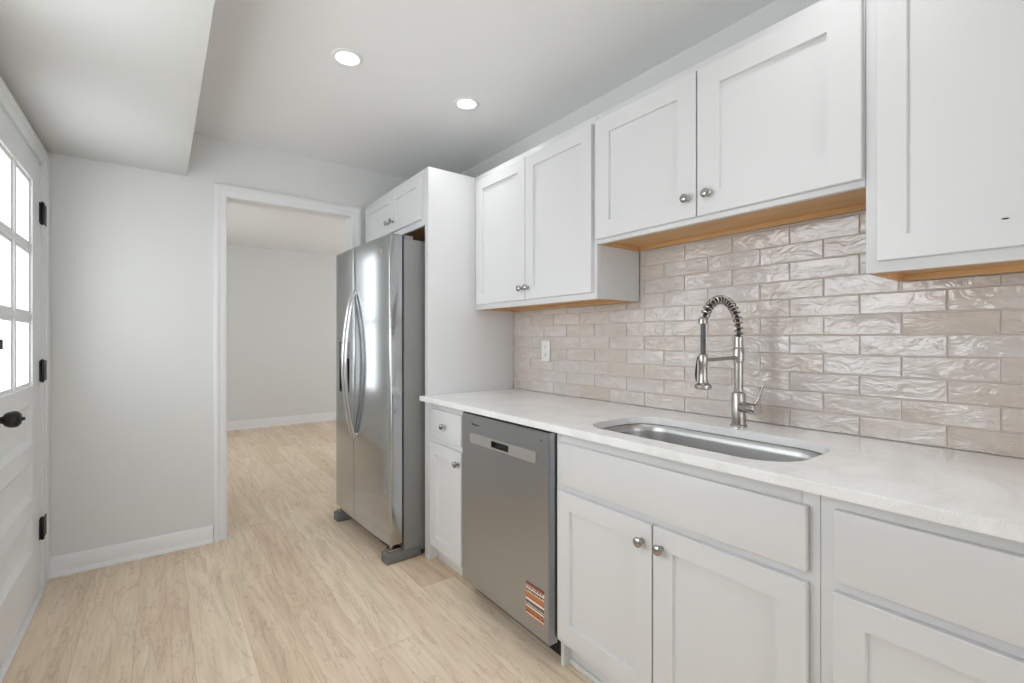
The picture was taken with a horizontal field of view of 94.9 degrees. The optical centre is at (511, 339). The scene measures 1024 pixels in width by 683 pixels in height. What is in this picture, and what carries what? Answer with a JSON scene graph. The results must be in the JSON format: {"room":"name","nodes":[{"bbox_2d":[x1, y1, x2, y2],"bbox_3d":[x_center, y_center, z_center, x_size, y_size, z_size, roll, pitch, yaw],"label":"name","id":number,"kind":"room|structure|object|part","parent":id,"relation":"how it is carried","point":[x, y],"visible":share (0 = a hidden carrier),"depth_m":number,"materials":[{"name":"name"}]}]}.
{"room":"kitchen","nodes":[
{"label":"kitchen","id":0,"kind":"room"},
{"bbox_2d":[47,132,407,556],"bbox_3d":[-0.678,-0.026,3.689,4.265,2.452,0.120,0,0,-37],"label":"wall","id":1,"kind":"structure","parent":0,"point":[132,248],"depth_m":2.60,"materials":[{"name":"paint"}]},
{"bbox_2d":[0,0,214,175],"bbox_3d":[-0.347,-1.074,0.177,0.588,0.264,5.900,0,0,-37],"label":"soffit","id":2,"kind":"object","parent":1,"relation":"attached to","point":[119,82],"depth_m":1.66,"materials":[{"name":"paint"}]},
{"bbox_2d":[50,525,212,578],"bbox_3d":[-2.049,1.151,2.572,0.698,0.098,0.026,0,0,-37],"label":"baseboard","id":3,"kind":"structure","parent":1,"relation":"attached to","point":[62,565],"depth_m":2.55,"materials":[{"name":"paint"}]},
{"bbox_2d":[214,183,360,541],"bbox_3d":[-1.458,0.137,3.106,0.878,2.126,0.158,0,0,-37],"label":"trim","id":4,"kind":"structure","parent":1,"relation":"attached to","point":[223,194],"depth_m":2.82,"materials":[{"name":"paint"}]},
{"bbox_2d":[227,244,335,421],"bbox_3d":[-3.014,-0.026,6.812,4.265,2.452,0.120,0,0,-37],"label":"wall","id":5,"kind":"structure","parent":0,"point":[281,304],"depth_m":6.56,"materials":[{"name":"paint"}]},
{"bbox_2d":[227,412,335,430],"bbox_3d":[-2.970,1.143,6.754,4.265,0.115,0.026,0,0,-37],"label":"baseboard","id":6,"kind":"structure","parent":5,"relation":"attached to","point":[287,420],"depth_m":6.55,"materials":[{"name":"paint"}]},
{"bbox_2d":[227,202,344,255],"bbox_3d":[-1.827,-1.302,5.284,4.495,0.100,4.050,0,0,-37],"label":"ceiling","id":7,"kind":"structure","parent":0,"point":[247,225],"depth_m":5.41,"materials":[{"name":"paint"}]},
{"bbox_2d":[2,420,592,682],"bbox_3d":[-0.015,1.240,2.861,4.495,0.080,10.100,0,0,-37],"label":"floor","id":8,"kind":"structure","parent":0,"point":[293,592],"depth_m":2.08,"materials":[{"name":"brown wood"}]},
{"bbox_2d":[334,233,424,564],"bbox_3d":[-0.654,0.316,3.031,0.832,1.768,0.838,0,0,-39],"label":"refrigerator","id":9,"kind":"object","parent":8,"relation":"on","point":[380,282],"visible":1,"depth_m":2.61,"materials":[{"name":"grey metal"}]},
{"bbox_3d":[-1.053,0.071,3.012,0.034,0.101,0.186,0,0,-39],"label":"dispenser panel","id":10,"kind":"part","parent":9,"relation":"part of","materials":[{"name":"grey metal"}]},
{"bbox_3d":[-1.042,0.270,3.025,0.082,1.660,0.357,0,0,-39],"label":"freezer door","id":11,"kind":"part","parent":9,"relation":"part of","materials":[{"name":"metal"}]},
{"bbox_3d":[-1.002,0.148,2.857,0.073,0.884,0.026,0,0,-39],"label":"handle","id":12,"kind":"part","parent":9,"relation":"part of","materials":[{"name":"metal"}]},
{"bbox_3d":[-0.969,0.148,2.817,0.073,0.884,0.026,0,0,-39],"label":"handle","id":13,"kind":"part","parent":9,"relation":"part of","materials":[{"name":"metal"}]},
{"bbox_3d":[-0.776,0.270,2.698,0.082,1.660,0.475,0,0,-39],"label":"door","id":14,"kind":"part","parent":9,"relation":"part of","materials":[{"name":"metal"}]},
{"bbox_2d":[429,403,463,575],"bbox_3d":[-0.118,0.765,2.546,0.634,0.870,0.409,0,0,-37],"label":"base cabinet","id":15,"kind":"object","parent":8,"relation":"on","point":[445,423],"visible":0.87,"depth_m":2.37,"materials":[{"name":"paint"}]},
{"bbox_3d":[-0.332,0.440,2.371,0.020,0.150,0.322,0,0,-37],"label":"drawer","id":16,"kind":"part","parent":15,"relation":"part of","materials":[{"name":"paint"}]},
{"bbox_3d":[-0.332,0.816,2.371,0.020,0.545,0.322,0,0,-37],"label":"door","id":17,"kind":"part","parent":15,"relation":"part of","materials":[{"name":"paint"}]},
{"bbox_3d":[-0.269,0.598,2.244,0.031,0.031,0.031,0,0,-37],"label":"knob","id":18,"kind":"part","parent":15,"relation":"part of","materials":[{"name":"silver metal"}]},
{"bbox_2d":[419,388,1023,542],"bbox_3d":[0.599,0.315,1.581,0.630,0.026,2.814,0,0,-37],"label":"countertop","id":19,"kind":"structure","parent":15,"relation":"on","point":[976,492],"depth_m":1.17,"materials":[{"name":"white stone"}]},
{"bbox_2d":[599,424,821,461],"bbox_3d":[0.587,0.427,1.497,0.393,0.195,0.734,0,0,-37],"label":"sink","id":20,"kind":"object","parent":19,"relation":"in","point":[728,445],"visible":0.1,"depth_m":1.62,"materials":[{"name":"metal"}]},
{"bbox_2d":[695,295,763,427],"bbox_3d":[0.718,0.077,1.536,0.274,0.450,0.124,0,0,-37],"label":"faucet","id":21,"kind":"object","parent":19,"relation":"on","point":[740,407],"visible":1,"depth_m":1.59,"materials":[{"name":"silver metal"}]},
{"bbox_3d":[0.697,0.065,1.563,0.197,0.016,0.012,0,0,-37],"label":"docking arm","id":22,"kind":"part","parent":21,"relation":"part of","materials":[{"name":"silver metal"}]},
{"bbox_3d":[0.798,0.232,1.580,0.037,0.037,0.077,0,0,-14],"label":"handle","id":23,"kind":"part","parent":21,"relation":"part of","materials":[{"name":"silver metal"}]},
{"bbox_3d":[0.815,0.186,1.552,0.034,0.071,0.008,0,0,35],"label":"lever","id":24,"kind":"part","parent":21,"relation":"part of","materials":[{"name":"silver metal"}]},
{"bbox_2d":[425,166,513,559],"bbox_3d":[-0.234,0.131,2.743,0.583,2.139,0.042,0,0,-37],"label":"end panel","id":25,"kind":"object","parent":8,"relation":"on","point":[468,349],"visible":0.56,"depth_m":2.65,"materials":[{"name":"paint"}]},
{"bbox_2d":[462,411,560,655],"bbox_3d":[0.178,0.768,2.122,0.572,0.860,0.619,0,0,-37],"label":"dishwasher","id":26,"kind":"object","parent":8,"relation":"on","point":[509,469],"visible":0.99,"depth_m":1.88,"materials":[{"name":"grey metal"}]},
{"bbox_3d":[0.024,1.149,2.007,0.018,0.098,0.619,0,0,-37],"label":"toe panel","id":27,"kind":"part","parent":26,"relation":"part of","materials":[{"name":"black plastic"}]},
{"bbox_2d":[557,433,820,682],"bbox_3d":[0.635,0.765,1.539,0.634,0.870,0.858,0,0,-37],"label":"base cabinet","id":28,"kind":"object","parent":8,"relation":"on","point":[669,571],"visible":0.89,"depth_m":1.30,"materials":[{"name":"paint"}]},
{"bbox_3d":[0.292,0.805,1.537,0.020,0.526,0.404,0,0,-37],"label":"door","id":29,"kind":"part","parent":28,"relation":"part of","materials":[{"name":"paint"}]},
{"bbox_3d":[0.374,0.597,1.385,0.031,0.031,0.031,0,0,-37],"label":"knob","id":30,"kind":"part","parent":28,"relation":"part of","materials":[{"name":"silver metal"}]},
{"bbox_3d":[0.414,0.597,1.332,0.031,0.031,0.031,0,0,-37],"label":"knob","id":31,"kind":"part","parent":28,"relation":"part of","materials":[{"name":"silver metal"}]},
{"bbox_3d":[0.415,0.444,1.373,0.020,0.147,0.814,0,0,-37],"label":"false drawer","id":32,"kind":"part","parent":28,"relation":"part of","materials":[{"name":"paint"}]},
{"bbox_3d":[0.538,0.805,1.209,0.020,0.526,0.404,0,0,-37],"label":"door","id":33,"kind":"part","parent":28,"relation":"part of","materials":[{"name":"paint"}]},
{"bbox_2d":[821,495,1023,682],"bbox_3d":[1.179,0.765,0.839,0.603,0.870,0.912,0,0,-37],"label":"base cabinet","id":34,"kind":"object","parent":8,"relation":"on","point":[905,599],"visible":0.74,"depth_m":0.90,"materials":[{"name":"paint"}]},
{"bbox_3d":[0.818,0.803,0.835,0.020,0.530,0.429,0,0,-37],"label":"door","id":35,"kind":"part","parent":34,"relation":"part of","materials":[{"name":"paint"}]},
{"bbox_3d":[0.947,0.438,0.662,0.020,0.151,0.856,0,0,-37],"label":"drawer","id":36,"kind":"part","parent":34,"relation":"part of","materials":[{"name":"paint"}]},
{"bbox_2d":[194,0,775,178],"bbox_3d":[0.370,-1.255,0.621,2.427,0.100,6.050,0,0,-37],"label":"ceiling","id":37,"kind":"structure","parent":0,"point":[271,79],"depth_m":2.07,"materials":[{"name":"paint"}]},
{"bbox_2d":[331,48,363,66],"bbox_3d":[-0.704,-1.201,2.009,0.132,0.007,0.132,0,0,-37],"label":"recessed light","id":38,"kind":"object","parent":37,"relation":"in","point":[347,57],"visible":1,"depth_m":2.00,"materials":[{"name":"paint"}]},
{"bbox_2d":[454,97,479,109],"bbox_3d":[-0.232,-1.201,2.400,0.132,0.007,0.132,0,0,-37],"label":"recessed light","id":39,"kind":"object","parent":37,"relation":"in","point":[464,103],"visible":1,"depth_m":2.39,"materials":[{"name":"paint"}]},
{"bbox_2d":[461,0,1022,458],"bbox_3d":[1.241,-0.003,1.366,0.120,2.405,5.900,0,0,-37],"label":"wall","id":40,"kind":"structure","parent":0,"point":[776,11],"depth_m":2.02,"materials":[{"name":"paint"}]},
{"bbox_2d":[365,169,424,242],"bbox_3d":[-0.548,-0.784,3.116,0.628,0.310,0.930,0,0,-37],"label":"upper cabinet","id":41,"kind":"object","parent":40,"relation":"attached to","point":[401,210],"visible":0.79,"depth_m":2.84,"materials":[{"name":"paint"}]},
{"bbox_3d":[-0.875,-0.781,3.098,0.020,0.238,0.471,0,0,-37],"label":"door","id":42,"kind":"part","parent":41,"relation":"part of","materials":[{"name":"paint"}]},
{"bbox_3d":[-0.615,-0.781,2.750,0.020,0.238,0.389,0,0,-37],"label":"door","id":43,"kind":"part","parent":41,"relation":"part of","materials":[{"name":"paint"}]},
{"bbox_2d":[475,116,638,311],"bbox_3d":[0.162,-0.555,2.418,0.328,0.769,0.951,0,0,-37],"label":"upper cabinet","id":44,"kind":"object","parent":40,"relation":"attached to","point":[536,246],"visible":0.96,"depth_m":2.22,"materials":[{"name":"paint"}]},
{"bbox_3d":[-0.063,-0.550,2.513,0.020,0.706,0.444,0,0,-37],"label":"door","id":45,"kind":"part","parent":44,"relation":"part of","materials":[{"name":"paint"}]},
{"bbox_3d":[0.066,-0.254,2.298,0.031,0.031,0.031,0,0,-37],"label":"knob","id":46,"kind":"part","parent":44,"relation":"part of","materials":[{"name":"silver metal"}]},
{"bbox_3d":[0.205,-0.550,2.154,0.020,0.706,0.444,0,0,-37],"label":"door","id":47,"kind":"part","parent":44,"relation":"part of","materials":[{"name":"paint"}]},
{"bbox_2d":[595,0,865,251],"bbox_3d":[0.727,-0.668,1.662,0.328,0.541,0.935,0,0,-37],"label":"upper cabinet","id":48,"kind":"object","parent":40,"relation":"attached to","point":[768,130],"visible":0.98,"depth_m":1.48,"materials":[{"name":"paint"}]},
{"bbox_3d":[0.490,-0.661,1.774,0.020,0.493,0.457,0,0,-37],"label":"door","id":49,"kind":"part","parent":48,"relation":"part of","materials":[{"name":"paint"}]},
{"bbox_3d":[0.589,-0.478,1.599,0.031,0.031,0.031,0,0,-37],"label":"knob","id":50,"kind":"part","parent":48,"relation":"part of","materials":[{"name":"silver metal"}]},
{"bbox_3d":[0.634,-0.478,1.538,0.031,0.031,0.031,0,0,-37],"label":"knob","id":51,"kind":"part","parent":48,"relation":"part of","materials":[{"name":"silver metal"}]},
{"bbox_3d":[0.768,-0.661,1.402,0.020,0.493,0.462,0,0,-37],"label":"door","id":52,"kind":"part","parent":48,"relation":"part of","materials":[{"name":"paint"}]},
{"bbox_2d":[514,211,1023,458],"bbox_3d":[0.856,-0.048,1.773,0.008,0.698,2.814,0,0,-37],"label":"backsplash","id":53,"kind":"structure","parent":40,"relation":"attached to","point":[835,346],"depth_m":1.58,"materials":[{"name":"beige tile"}]},
{"bbox_2d":[541,341,549,361],"bbox_3d":[0.189,0.066,2.649,0.008,0.118,0.072,0,0,-37],"label":"outlet","id":54,"kind":"object","parent":53,"relation":"attached to","point":[545,345],"visible":1,"depth_m":2.64,"materials":[{"name":"white plastic"}]},
{"bbox_2d":[866,0,1023,281],"bbox_3d":[1.251,-0.555,0.988,0.297,0.769,0.769,0,0,-37],"label":"upper cabinet","id":55,"kind":"object","parent":40,"relation":"attached to","point":[945,78],"visible":1,"depth_m":1.09,"materials":[{"name":"paint"}]},
{"bbox_3d":[-0.646,-0.002,0.029,0.070,2.405,6.020,0,0,-37],"label":"wall","id":56,"kind":"structure","parent":0,"visible":0},
{"bbox_2d":[0,110,46,667],"bbox_3d":[-1.973,0.178,1.911,0.134,2.000,0.992,0,0,-37],"label":"door","id":57,"kind":"structure","parent":56,"relation":"in","point":[22,527],"depth_m":1.94,"materials":[{"name":"paint"}]},
{"bbox_3d":[-1.695,0.270,1.577,0.090,0.066,0.066,0,0,-37],"label":"knob","id":58,"kind":"part","parent":57,"relation":"part of","materials":[{"name":"black metal"}]},
{"bbox_2d":[0,578,48,682],"bbox_3d":[-2.019,1.192,1.884,0.094,0.016,1.064,0,0,-37],"label":"trim","id":59,"kind":"structure","parent":56,"relation":"attached to","point":[6,664],"depth_m":1.89,"materials":[{"name":"paint"}]},
{"bbox_2d":[0,76,49,586],"bbox_3d":[-2.014,0.141,1.875,0.091,2.118,1.183,0,0,-37],"label":"trim","id":60,"kind":"structure","parent":56,"relation":"attached to","point":[9,107],"depth_m":2.25,"materials":[{"name":"paint"}]}
]}

